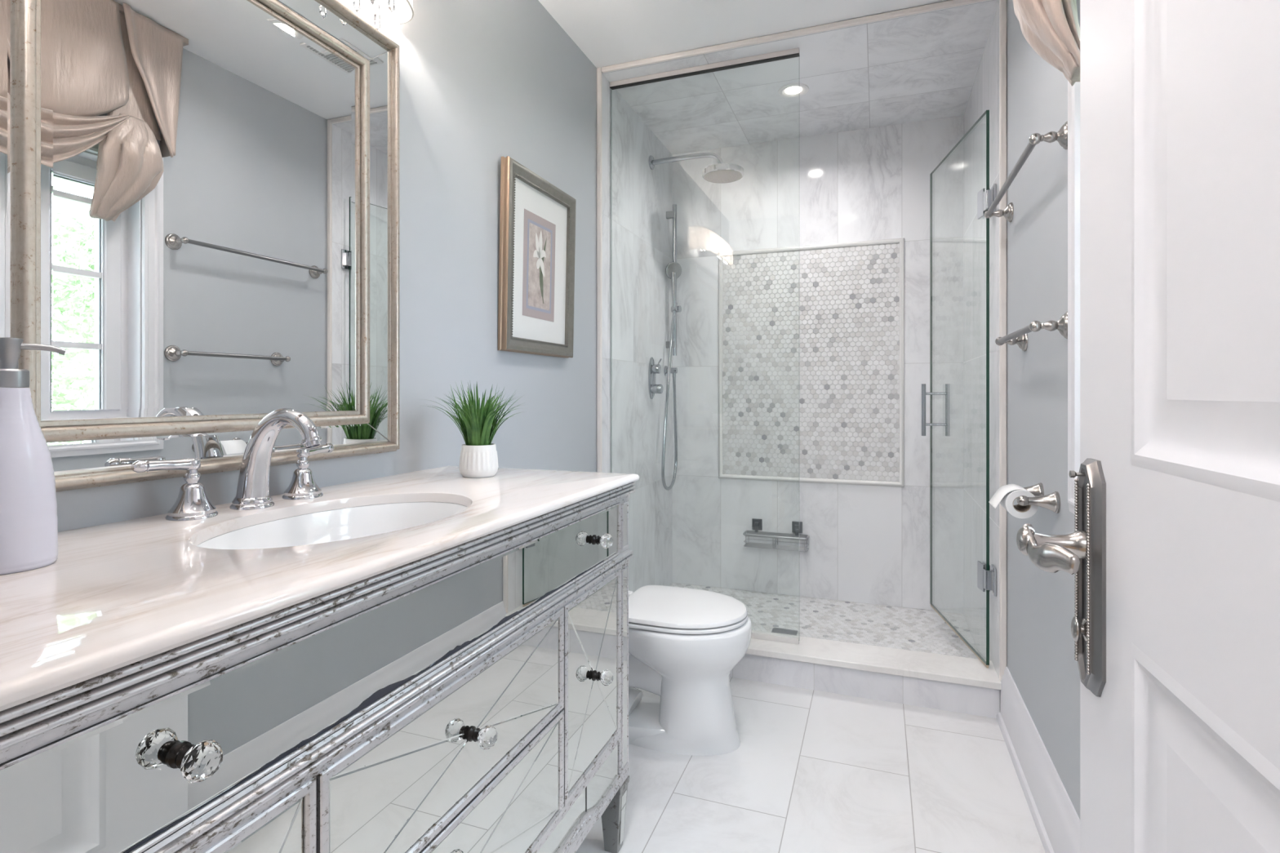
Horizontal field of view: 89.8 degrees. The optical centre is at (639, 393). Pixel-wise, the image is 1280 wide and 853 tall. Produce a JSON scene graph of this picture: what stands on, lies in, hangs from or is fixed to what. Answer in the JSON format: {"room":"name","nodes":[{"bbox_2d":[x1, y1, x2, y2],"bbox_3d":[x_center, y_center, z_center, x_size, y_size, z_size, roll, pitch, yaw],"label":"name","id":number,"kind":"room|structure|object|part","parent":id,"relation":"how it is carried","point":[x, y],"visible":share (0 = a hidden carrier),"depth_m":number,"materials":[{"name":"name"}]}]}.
{"room":"bathroom","nodes":[
{"label":"bathroom","id":0,"kind":"room"},
{"bbox_2d":[55,0,672,592],"bbox_3d":[-0.453,-0.126,2.060,0.140,2.440,3.650,0,0,20],"label":"wall","id":1,"kind":"structure","parent":0,"point":[482,82],"depth_m":2.02,"materials":[{"name":"blue paint"}]},
{"bbox_2d":[0,0,399,492],"bbox_3d":[-0.720,-0.343,1.138,0.040,0.960,0.814,0,0,20],"label":"wall mirror","id":2,"kind":"object","parent":1,"relation":"attached to","point":[199,199],"visible":0.88,"depth_m":1.08,"materials":[{"name":"beige metal"}]},
{"bbox_2d":[40,0,355,421],"bbox_3d":[-0.718,-0.336,1.138,0.002,0.752,0.568,0,0,20],"label":"mirror glass","id":3,"kind":"object","parent":2,"relation":"attached to","point":[198,157],"depth_m":1.07,"materials":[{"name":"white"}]},
{"bbox_2d":[352,0,360,12],"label":"vanity light","id":4,"kind":"object","parent":1,"relation":"attached to","point":[357,3],"depth_m":1.38,"materials":[{"name":"white glass"}]},
{"bbox_2d":[369,0,381,30],"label":"vanity light","id":5,"kind":"object","parent":1,"relation":"attached to","point":[377,18],"depth_m":1.44,"materials":[{"name":"white glass"}]},
{"bbox_2d":[387,0,413,25],"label":"vanity light","id":6,"kind":"object","parent":1,"relation":"attached to","point":[404,11],"depth_m":1.53,"materials":[{"name":"white glass"}]},
{"bbox_3d":[-0.683,-0.957,1.100,0.128,0.138,0.900,0,0,20],"label":"lamp shade","id":7,"kind":"part","parent":6,"relation":"part of","materials":[{"name":"white glass"}]},
{"bbox_2d":[497,155,576,358],"bbox_3d":[-0.334,-0.426,2.171,0.044,0.590,0.464,0,0,20],"label":"framed picture","id":8,"kind":"object","parent":1,"relation":"attached to","point":[537,219],"visible":1,"depth_m":2.13,"materials":[{"name":"brown metal"}]},
{"bbox_2d":[522,208,555,322],"bbox_3d":[-0.338,-0.422,2.166,0.007,0.343,0.216,0,0,20],"label":"print","id":9,"kind":"object","parent":8,"relation":"attached to","point":[539,229],"depth_m":2.16,"materials":[{"name":"grey"}]},
{"bbox_2d":[596,67,602,472],"bbox_3d":[-0.168,-0.191,2.656,0.022,2.310,0.016,0,0,20],"label":"trim","id":10,"kind":"structure","parent":1,"relation":"attached to","point":[599,73],"depth_m":2.65,"materials":[{"name":"white"}]},
{"bbox_2d":[648,356,663,399],"bbox_3d":[0.087,-0.076,3.228,0.063,0.212,0.092,0,0,20],"label":"shower valve","id":11,"kind":"object","parent":1,"relation":"attached to","point":[654,369],"visible":1,"depth_m":3.21,"materials":[{"name":"grey metal"}]},
{"bbox_3d":[0.062,-0.076,3.238,0.009,0.212,0.092,0,0,20],"label":"plate","id":12,"kind":"part","parent":11,"relation":"part of","materials":[{"name":"grey metal"}]},
{"bbox_3d":[0.082,-0.121,3.222,0.042,0.047,0.047,0,0,20],"label":"knob","id":13,"kind":"part","parent":11,"relation":"part of","materials":[{"name":"grey metal"}]},
{"bbox_3d":[0.086,-0.021,3.220,0.052,0.047,0.047,0,0,20],"label":"knob","id":14,"kind":"part","parent":11,"relation":"part of","materials":[{"name":"grey metal"}]},
{"bbox_2d":[663,365,677,377],"bbox_3d":[0.167,-0.116,3.441,0.065,0.064,0.054,0,0,20],"label":"outlet","id":15,"kind":"object","parent":1,"relation":"attached to","point":[673,371],"visible":0.77,"depth_m":3.43,"materials":[{"name":"grey metal"}]},
{"bbox_2d":[666,204,681,355],"bbox_3d":[0.172,-0.608,3.443,0.082,0.812,0.066,0,0,33],"label":"slide bar","id":16,"kind":"object","parent":1,"relation":"attached to","point":[669,215],"visible":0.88,"depth_m":3.44,"materials":[{"name":"grey metal"}]},
{"bbox_2d":[665,262,681,313],"bbox_3d":[0.177,-0.562,3.426,0.094,0.274,0.048,0,0,-22],"label":"shower","id":17,"kind":"object","parent":16,"relation":"attached to","point":[673,269],"visible":1,"depth_m":3.41,"materials":[{"name":"grey metal"}]},
{"bbox_2d":[661,312,677,490],"bbox_3d":[0.158,0.038,3.360,0.023,0.936,0.244,0,0,20],"label":"shower hose","id":18,"kind":"object","parent":17,"relation":"hanging from","point":[664,483],"visible":1,"depth_m":3.36,"materials":[{"name":"grey metal"}]},
{"bbox_2d":[648,151,743,182],"bbox_3d":[0.275,-1.119,3.150,0.470,0.153,0.200,0,0,20],"label":"shower","id":19,"kind":"object","parent":1,"relation":"attached to","point":[720,172],"visible":1,"depth_m":3.11,"materials":[{"name":"grey metal"}]},
{"bbox_3d":[0.233,-1.134,3.166,0.380,0.085,0.025,0,0,20],"label":"arm","id":20,"kind":"part","parent":19,"relation":"part of","materials":[{"name":"grey metal"}]},
{"bbox_2d":[601,0,986,72],"bbox_3d":[0.523,-1.335,2.401,1.451,0.022,0.016,0,0,20],"label":"trim","id":21,"kind":"structure","parent":1,"relation":"attached to","point":[950,3],"depth_m":2.38,"materials":[{"name":"white"}]},
{"bbox_2d":[537,0,999,154],"bbox_3d":[0.306,-1.386,1.779,1.720,0.120,3.650,0,0,20],"label":"ceiling","id":22,"kind":"structure","parent":0,"point":[923,66],"depth_m":2.57,"materials":[{"name":"stone"}]},
{"bbox_2d":[777,83,808,97],"bbox_3d":[0.671,-1.323,2.810,0.132,0.006,0.132,0,0,20],"label":"recessed light","id":23,"kind":"object","parent":22,"relation":"in","point":[792,90],"visible":1,"depth_m":2.80,"materials":[{"name":"white ceramic"}]},
{"bbox_2d":[575,677,1045,852],"bbox_3d":[0.116,1.134,1.263,1.720,0.080,2.550,0,0,20],"label":"floor","id":24,"kind":"structure","parent":0,"point":[811,771],"depth_m":1.80,"materials":[{"name":"stone"}]},
{"bbox_2d":[0,481,635,852],"bbox_3d":[-0.472,0.655,1.046,0.560,0.878,1.302,0,0,20],"label":"vanity cabinet","id":25,"kind":"object","parent":24,"relation":"on","point":[472,696],"visible":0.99,"depth_m":0.78,"materials":[{"name":"silver metal"}]},
{"bbox_3d":[-0.380,0.313,0.549,0.041,0.033,0.031,0,0,20],"label":"knob","id":26,"kind":"part","parent":25,"relation":"part of","materials":[{"name":"clear glass"}]},
{"bbox_3d":[-0.399,0.604,0.554,0.008,0.385,0.287,0,0,20],"label":"door","id":27,"kind":"part","parent":25,"relation":"part of","materials":[{"name":"silver metal"}]},
{"bbox_3d":[-0.400,0.604,0.555,0.001,0.356,0.258,0,0,20],"label":"mirror panel","id":28,"kind":"part","parent":25,"relation":"part of","materials":[{"name":"white"}]},
{"bbox_2d":[0,465,639,711],"bbox_3d":[-0.484,0.206,1.050,0.542,0.018,1.316,0,0,20],"label":"countertop","id":29,"kind":"structure","parent":25,"relation":"on","point":[114,596],"depth_m":0.72,"materials":[{"name":"beige stone"}]},
{"bbox_2d":[0,337,66,575],"bbox_3d":[-0.714,0.067,0.728,0.082,0.260,0.085,0,0,20],"label":"soap dispenser","id":30,"kind":"object","parent":29,"relation":"on","point":[28,519],"visible":1,"depth_m":0.72,"materials":[{"name":"white ceramic"}]},
{"bbox_2d":[0,387,57,575],"bbox_3d":[-0.714,0.096,0.727,0.082,0.203,0.082,0,0,20],"label":"bottle","id":31,"kind":"object","parent":30,"relation":"attached to","point":[28,519],"depth_m":0.71,"materials":[{"name":"white ceramic"}]},
{"bbox_2d":[131,408,333,520],"bbox_3d":[-0.620,0.112,1.100,0.191,0.173,0.372,0,0,20],"label":"faucet","id":32,"kind":"object","parent":29,"relation":"on","point":[192,503],"visible":1,"depth_m":1.09,"materials":[{"name":"silver metal"}]},
{"bbox_3d":[-0.721,0.149,1.001,0.069,0.096,0.115,0,0,20],"label":"handle","id":33,"kind":"part","parent":32,"relation":"part of","materials":[{"name":"silver metal"}]},
{"bbox_3d":[-0.618,0.112,1.094,0.184,0.173,0.067,0,0,20],"label":"spout","id":34,"kind":"part","parent":32,"relation":"part of","materials":[{"name":"silver metal"}]},
{"bbox_3d":[-0.632,0.149,1.242,0.069,0.096,0.115,0,0,20],"label":"handle","id":35,"kind":"part","parent":32,"relation":"part of","materials":[{"name":"silver metal"}]},
{"bbox_2d":[196,502,468,549],"bbox_3d":[-0.468,0.292,1.042,0.332,0.151,0.500,0,0,20],"label":"sink","id":36,"kind":"object","parent":29,"relation":"in","point":[353,522],"visible":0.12,"depth_m":1.18,"materials":[{"name":"white ceramic"}]},
{"bbox_2d":[425,382,526,478],"bbox_3d":[-0.385,0.083,1.531,0.239,0.227,0.262,0,0,20],"label":"potted grass","id":37,"kind":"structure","parent":29,"relation":"on","point":[478,459],"depth_m":1.49,"materials":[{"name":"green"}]},
{"bbox_2d":[458,443,498,478],"bbox_3d":[-0.382,0.159,1.523,0.091,0.076,0.091,0,0,20],"label":"pot","id":38,"kind":"object","parent":37,"relation":"attached to","point":[477,460],"depth_m":1.49,"materials":[{"name":"white"}]},
{"bbox_3d":[-0.480,0.395,1.049,0.512,0.035,1.294,0,0,20],"label":"waist moulding","id":39,"kind":"part","parent":25,"relation":"part of","materials":[{"name":"silver metal"}]},
{"bbox_3d":[-0.248,0.507,0.963,0.008,0.192,0.574,0,0,20],"label":"drawer","id":40,"kind":"part","parent":25,"relation":"part of","materials":[{"name":"silver metal"}]},
{"bbox_3d":[-0.248,0.507,0.963,0.001,0.163,0.545,0,0,20],"label":"mirror panel","id":41,"kind":"part","parent":25,"relation":"part of","materials":[{"name":"white"}]},
{"bbox_3d":[-0.232,0.507,0.948,0.041,0.033,0.031,0,0,20],"label":"knob","id":42,"kind":"part","parent":25,"relation":"part of","materials":[{"name":"clear glass"}]},
{"bbox_3d":[-0.248,0.706,0.963,0.008,0.197,0.574,0,0,20],"label":"drawer","id":43,"kind":"part","parent":25,"relation":"part of","materials":[{"name":"silver metal"}]},
{"bbox_3d":[-0.248,0.706,0.963,0.001,0.168,0.545,0,0,20],"label":"mirror panel","id":44,"kind":"part","parent":25,"relation":"part of","materials":[{"name":"white"}]},
{"bbox_3d":[-0.254,0.806,0.965,0.017,0.020,1.156,0,0,20],"label":"rail","id":45,"kind":"part","parent":25,"relation":"part of","materials":[{"name":"silver metal"}]},
{"bbox_2d":[537,744,617,852],"bbox_3d":[-0.256,0.853,0.966,0.008,0.093,1.156,0,0,20],"label":"mirror","id":46,"kind":"object","parent":25,"relation":"on","point":[591,798],"depth_m":1.32,"materials":[{"name":"mirror"}]},
{"bbox_3d":[-0.251,0.897,0.964,0.019,0.056,1.156,0,0,20],"label":"apron trim","id":47,"kind":"part","parent":25,"relation":"part of","materials":[{"name":"silver metal"}]},
{"bbox_3d":[-0.097,0.604,1.371,0.008,0.385,0.287,0,0,20],"label":"door","id":48,"kind":"part","parent":25,"relation":"part of","materials":[{"name":"silver metal"}]},
{"bbox_3d":[-0.097,0.604,1.371,0.001,0.356,0.258,0,0,20],"label":"mirror panel","id":49,"kind":"part","parent":25,"relation":"part of","materials":[{"name":"white"}]},
{"bbox_3d":[-0.078,0.313,1.363,0.041,0.033,0.031,0,0,20],"label":"knob","id":50,"kind":"part","parent":25,"relation":"part of","materials":[{"name":"clear glass"}]},
{"bbox_3d":[-0.078,0.604,1.364,0.041,0.033,0.031,0,0,20],"label":"knob","id":51,"kind":"part","parent":25,"relation":"part of","materials":[{"name":"clear glass"}]},
{"bbox_3d":[-0.063,1.012,1.544,0.060,0.164,0.060,0,0,20],"label":"leg","id":52,"kind":"part","parent":25,"relation":"part of","materials":[{"name":"silver metal"}]},
{"bbox_3d":[-0.060,0.591,1.544,0.050,0.678,0.056,0,0,20],"label":"corner post","id":53,"kind":"part","parent":25,"relation":"part of","materials":[{"name":"silver metal"}]},
{"bbox_3d":[-0.035,0.656,1.535,0.003,0.476,0.040,0,0,20],"label":"moulding","id":54,"kind":"part","parent":25,"relation":"part of","materials":[{"name":"silver metal"}]},
{"bbox_3d":[-0.035,0.316,1.535,0.003,0.109,0.040,0,0,20],"label":"moulding","id":55,"kind":"part","parent":25,"relation":"part of","materials":[{"name":"silver metal"}]},
{"bbox_2d":[628,585,751,755],"bbox_3d":[0.007,0.751,2.103,0.714,0.781,0.450,0,0,20],"label":"toilet","id":56,"kind":"object","parent":24,"relation":"on","point":[685,644],"visible":0.59,"depth_m":1.94,"materials":[{"name":"white ceramic"}]},
{"bbox_3d":[0.142,0.700,2.053,0.402,0.012,0.356,0,0,20],"label":"seat","id":57,"kind":"part","parent":56,"relation":"part of","materials":[{"name":"white"}]},
{"bbox_3d":[0.142,0.682,2.053,0.400,0.017,0.354,0,0,20],"label":"lid","id":58,"kind":"part","parent":56,"relation":"part of","materials":[{"name":"white"}]},
{"bbox_2d":[729,653,999,718],"bbox_3d":[0.553,1.042,2.482,1.495,0.105,0.160,0,0,20],"label":"shower curb","id":59,"kind":"object","parent":24,"relation":"on","point":[941,695],"visible":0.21,"depth_m":2.29,"materials":[{"name":"stone"}]},
{"bbox_2d":[746,630,1001,690],"bbox_3d":[0.548,0.977,2.479,1.488,0.025,0.194,0,0,20],"label":"shower curb","id":60,"kind":"object","parent":59,"relation":"on","point":[887,660],"visible":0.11,"depth_m":2.33,"materials":[{"name":"stone"}]},
{"bbox_2d":[609,47,799,644],"bbox_3d":[0.244,-0.181,2.607,0.787,2.290,0.022,0,0,20],"label":"glass panel","id":61,"kind":"object","parent":60,"relation":"on","point":[795,52],"visible":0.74,"depth_m":2.61,"materials":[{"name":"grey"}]},
{"bbox_3d":[0.246,-0.177,2.607,0.784,2.258,0.010,0,0,20],"label":"pane","id":62,"kind":"part","parent":61,"relation":"part of","materials":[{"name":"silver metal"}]},
{"bbox_2d":[672,115,963,613],"bbox_3d":[0.865,-0.116,3.325,1.455,2.420,0.024,0,0,20],"label":"wall","id":63,"kind":"structure","parent":0,"point":[870,544],"depth_m":3.28,"materials":[{"name":"stone"}]},
{"bbox_2d":[742,518,809,551],"bbox_3d":[0.704,0.733,3.327,0.333,0.134,0.091,0,0,20],"label":"shower caddy","id":64,"kind":"object","parent":63,"relation":"attached to","point":[757,524],"visible":1,"depth_m":3.33,"materials":[{"name":"silver metal"}]},
{"bbox_3d":[0.618,0.701,3.394,0.052,0.070,0.024,0,0,20],"label":"wall plate","id":65,"kind":"part","parent":64,"relation":"part of","materials":[{"name":"silver metal"}]},
{"bbox_2d":[743,536,808,551],"bbox_3d":[0.704,0.768,3.326,0.324,0.064,0.080,0,0,20],"label":"wire basket","id":66,"kind":"object","parent":64,"relation":"on","point":[801,548],"depth_m":3.31,"materials":[{"name":"silver metal"}]},
{"bbox_3d":[0.704,0.738,3.326,0.333,0.016,0.089,0,0,20],"label":"rail","id":67,"kind":"part","parent":64,"relation":"part of","materials":[{"name":"silver metal"}]},
{"bbox_3d":[0.813,0.701,3.322,0.052,0.070,0.024,0,0,20],"label":"wall plate","id":68,"kind":"part","parent":64,"relation":"part of","materials":[{"name":"silver metal"}]},
{"bbox_2d":[718,237,904,486],"bbox_3d":[0.860,-0.151,3.310,0.930,1.222,0.015,0,0,20],"label":"trim","id":69,"kind":"structure","parent":63,"relation":"attached to","point":[901,241],"depth_m":3.28,"materials":[{"name":"white stone"}]},
{"bbox_2d":[669,582,977,658],"bbox_3d":[0.721,1.054,2.937,1.453,0.003,0.808,0,0,20],"label":"floor","id":70,"kind":"structure","parent":0,"point":[922,630],"depth_m":2.95,"materials":[{"name":"stone"}]},
{"bbox_2d":[771,627,797,635],"bbox_3d":[0.638,1.051,2.832,0.108,0.003,0.055,0,0,20],"label":"floor drain","id":71,"kind":"object","parent":70,"relation":"on","point":[777,630],"visible":1,"depth_m":2.83,"materials":[{"name":"silver metal"}]},
{"bbox_2d":[963,0,1079,818],"bbox_3d":[1.064,-0.126,1.499,0.185,2.440,3.650,0,0,20],"label":"wall","id":72,"kind":"structure","parent":0,"point":[1042,664],"depth_m":1.88,"materials":[{"name":"blue paint"}]},
{"bbox_2d":[921,110,996,667],"bbox_3d":[1.249,-0.015,2.561,0.126,1.953,0.699,0,0,13],"label":"shower glass door","id":73,"kind":"structure","parent":72,"relation":"attached to","point":[986,577],"depth_m":2.29,"materials":[{"name":"green"}]},
{"bbox_3d":[1.307,0.074,2.840,0.119,0.230,0.019,0,0,9],"label":"pull handle","id":74,"kind":"part","parent":73,"relation":"part of","materials":[{"name":"grey metal"}]},
{"bbox_2d":[999,0,1007,680],"bbox_3d":[1.214,-0.191,2.145,0.022,2.310,0.016,0,0,20],"label":"trim","id":75,"kind":"structure","parent":72,"relation":"attached to","point":[1002,3],"depth_m":2.14,"materials":[{"name":"white"}]},
{"bbox_2d":[984,120,1067,222],"bbox_3d":[1.044,-0.582,1.770,0.079,0.062,0.722,0,0,20],"label":"towel bar","id":76,"kind":"object","parent":72,"relation":"attached to","point":[1061,136],"visible":0.98,"depth_m":1.60,"materials":[{"name":"silver metal"}]},
{"bbox_3d":[1.159,-0.582,2.079,0.079,0.062,0.062,0,0,20],"label":"post","id":77,"kind":"part","parent":76,"relation":"part of","materials":[{"name":"silver metal"}]},
{"bbox_3d":[0.930,-0.582,1.460,0.079,0.062,0.062,0,0,20],"label":"post","id":78,"kind":"part","parent":76,"relation":"part of","materials":[{"name":"silver metal"}]},
{"bbox_2d":[995,311,1067,351],"bbox_3d":[1.008,-0.153,1.672,0.079,0.062,0.517,0,0,20],"label":"towel bar","id":79,"kind":"object","parent":72,"relation":"attached to","point":[1020,337],"visible":0.96,"depth_m":1.49,"materials":[{"name":"silver metal"}]},
{"bbox_3d":[1.087,-0.153,1.885,0.079,0.062,0.062,0,0,20],"label":"post","id":80,"kind":"part","parent":79,"relation":"part of","materials":[{"name":"silver metal"}]},
{"bbox_3d":[0.929,-0.153,1.458,0.079,0.062,0.062,0,0,20],"label":"post","id":81,"kind":"part","parent":79,"relation":"part of","materials":[{"name":"silver metal"}]},
{"bbox_2d":[996,666,1079,852],"bbox_3d":[0.945,1.002,1.431,0.030,0.184,1.540,0,0,20],"label":"baseboard","id":82,"kind":"structure","parent":72,"relation":"attached to","point":[1056,820],"depth_m":1.66,"materials":[{"name":"white paint"}]},
{"bbox_2d":[1016,482,1060,513],"bbox_3d":[0.988,0.262,1.628,0.086,0.052,0.212,0,0,20],"label":"toilet paper holder","id":83,"kind":"object","parent":72,"relation":"attached to","point":[1051,502],"visible":0.68,"depth_m":1.55,"materials":[{"name":"silver metal"}]},
{"bbox_2d":[988,484,1038,518],"bbox_3d":[0.949,0.274,1.635,0.094,0.072,0.102,0,0,20],"label":"toilet roll","id":84,"kind":"object","parent":83,"relation":"on","point":[1006,495],"visible":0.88,"depth_m":1.59,"materials":[{"name":"white paper"}]},
{"bbox_3d":[1.016,0.262,1.703,0.086,0.052,0.052,0,0,20],"label":"post","id":85,"kind":"part","parent":83,"relation":"part of","materials":[{"name":"silver metal"}]},
{"bbox_2d":[1013,0,1079,86],"bbox_3d":[0.707,-0.971,0.960,0.150,0.749,1.096,0,0,20],"label":"valance","id":86,"kind":"object","parent":72,"relation":"attached to","point":[1051,28],"visible":0.88,"depth_m":1.23,"materials":[{"name":"beige"}]},
{"bbox_2d":[1067,0,1079,514],"bbox_3d":[0.769,-0.322,0.931,0.024,1.161,1.021,0,0,20],"label":"trim","id":87,"kind":"structure","parent":72,"relation":"attached to","point":[1073,92],"depth_m":1.35,"materials":[{"name":"white paint"}]},
{"bbox_2d":[1016,0,1279,852],"bbox_3d":[0.412,0.069,0.435,0.122,2.030,0.785,0,0,18],"label":"door","id":88,"kind":"structure","parent":72,"relation":"in","point":[1172,552],"depth_m":0.57,"materials":[{"name":"white paint"}]},
{"bbox_3d":[0.482,0.181,0.738,0.074,0.045,0.099,0,0,20],"label":"lever","id":89,"kind":"part","parent":88,"relation":"part of","materials":[{"name":"silver metal"}]},
{"bbox_3d":[0.529,0.214,0.755,0.013,0.272,0.062,0,0,18],"label":"handle plate","id":90,"kind":"part","parent":88,"relation":"part of","materials":[{"name":"silver metal"}]}
]}

